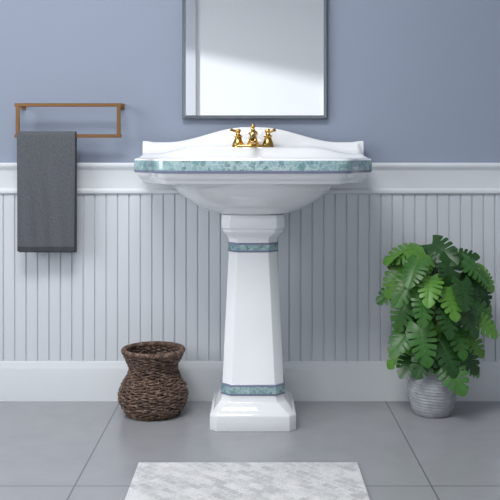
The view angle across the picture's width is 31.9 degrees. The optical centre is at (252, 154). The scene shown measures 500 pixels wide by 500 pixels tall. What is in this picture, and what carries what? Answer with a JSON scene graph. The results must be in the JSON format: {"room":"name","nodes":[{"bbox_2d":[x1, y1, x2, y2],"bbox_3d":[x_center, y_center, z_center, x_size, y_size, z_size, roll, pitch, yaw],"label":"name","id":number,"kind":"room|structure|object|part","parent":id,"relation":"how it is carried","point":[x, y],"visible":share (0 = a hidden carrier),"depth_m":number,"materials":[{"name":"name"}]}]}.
{"room":"bathroom","nodes":[
{"label":"bathroom","id":0,"kind":"room"},
{"bbox_2d":[0,0,499,162],"bbox_3d":[0.000,-0.430,3.160,4.800,2.600,0.100,0,0,0],"label":"wall","id":1,"kind":"structure","parent":0,"point":[413,81],"depth_m":3.11,"materials":[{"name":"blue paint"}]},
{"bbox_2d":[14,103,123,251],"bbox_3d":[-0.641,0.078,3.061,0.370,0.521,0.095,0,0,0],"label":"towel rack","id":2,"kind":"object","parent":1,"relation":"attached to","point":[46,160],"visible":1,"depth_m":3.02,"materials":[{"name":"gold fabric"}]},
{"bbox_2d":[17,131,76,251],"bbox_3d":[-0.715,0.129,3.033,0.201,0.421,0.039,0,0,0],"label":"towel","id":3,"kind":"object","parent":2,"relation":"hanging from","point":[46,160],"depth_m":3.02,"materials":[{"name":"grey fabric"}]},
{"bbox_3d":[-0.641,-0.121,3.069,0.370,0.122,0.080,0,0,0],"label":"frame","id":4,"kind":"part","parent":2,"relation":"part of","materials":[{"name":"brown wood"}]},
{"bbox_2d":[0,194,499,360],"bbox_3d":[0.000,0.440,3.103,4.600,0.660,0.006,0,0,0],"label":"wainscoting","id":5,"kind":"structure","parent":1,"relation":"attached to","point":[144,267],"depth_m":3.10,"materials":[{"name":"white wood"}]},
{"bbox_2d":[0,361,499,400],"bbox_3d":[0.000,0.799,3.101,4.600,0.141,0.018,0,0,0],"label":"baseboard","id":6,"kind":"structure","parent":1,"relation":"attached to","point":[19,380],"depth_m":3.09,"materials":[{"name":"white wood"}]},
{"bbox_2d":[0,163,499,193],"bbox_3d":[0.000,0.083,3.096,4.600,0.112,0.027,0,0,0],"label":"trim","id":7,"kind":"structure","parent":1,"relation":"attached to","point":[92,178],"depth_m":3.10,"materials":[{"name":"white wood"}]},
{"bbox_2d":[182,0,326,118],"bbox_3d":[0.006,-0.553,3.097,0.512,0.853,0.022,0,0,0],"label":"wall mirror","id":8,"kind":"object","parent":1,"relation":"attached to","point":[242,59],"visible":1,"depth_m":3.09,"materials":[{"name":"grey mirror"}]},
{"bbox_2d":[0,401,499,499],"bbox_3d":[0.000,0.920,0.810,4.800,0.100,4.800,0,0,0],"label":"floor","id":9,"kind":"structure","parent":0,"point":[50,450],"depth_m":2.62,"materials":[{"name":"tile"}]},
{"bbox_2d":[117,341,188,420],"bbox_3d":[-0.335,0.758,2.945,0.239,0.221,0.238,0,0,22],"label":"wicker basket","id":10,"kind":"object","parent":9,"relation":"on","point":[153,387],"visible":1,"depth_m":2.87,"materials":[{"name":"brown wicker"}]},
{"bbox_2d":[125,462,369,499],"bbox_3d":[-0.014,0.867,2.111,0.616,0.006,0.702,0,0,0],"label":"bath rug","id":11,"kind":"object","parent":9,"relation":"on","point":[151,480],"visible":1,"depth_m":2.32,"materials":[{"name":"white fabric"}]},
{"bbox_2d":[134,127,371,431],"bbox_3d":[0.000,0.387,2.835,0.779,0.967,0.490,0,0,0],"label":"pedestal sink","id":12,"kind":"object","parent":9,"relation":"on","point":[252,188],"visible":0.98,"depth_m":2.79,"materials":[{"name":"white ceramic"}]},
{"bbox_2d":[230,124,275,146],"bbox_3d":[-0.009,-0.066,2.976,0.135,0.079,0.148,0,0,36],"label":"faucet","id":13,"kind":"object","parent":12,"relation":"on","point":[252,141],"visible":0.99,"depth_m":2.98,"materials":[{"name":"gold metal"}]},
{"bbox_2d":[134,158,371,214],"bbox_3d":[0.000,0.104,2.835,0.779,0.188,0.490,0,0,0],"label":"basin","id":14,"kind":"object","parent":12,"relation":"in","point":[226,186],"depth_m":2.62,"materials":[{"name":"white ceramic"}]},
{"bbox_2d":[407,368,456,417],"bbox_3d":[0.602,0.790,2.945,0.165,0.160,0.165,0,0,0],"label":"pot","id":15,"kind":"object","parent":9,"relation":"on","point":[428,397],"depth_m":2.88,"materials":[{"name":"ceramic"}]},
{"bbox_2d":[376,235,497,417],"bbox_3d":[0.621,0.571,2.922,0.408,0.598,0.278,0,0,0],"label":"monstera","id":16,"kind":"object","parent":9,"relation":"on","point":[428,329],"visible":1,"depth_m":2.87,"materials":[{"name":"plant"}]}
]}

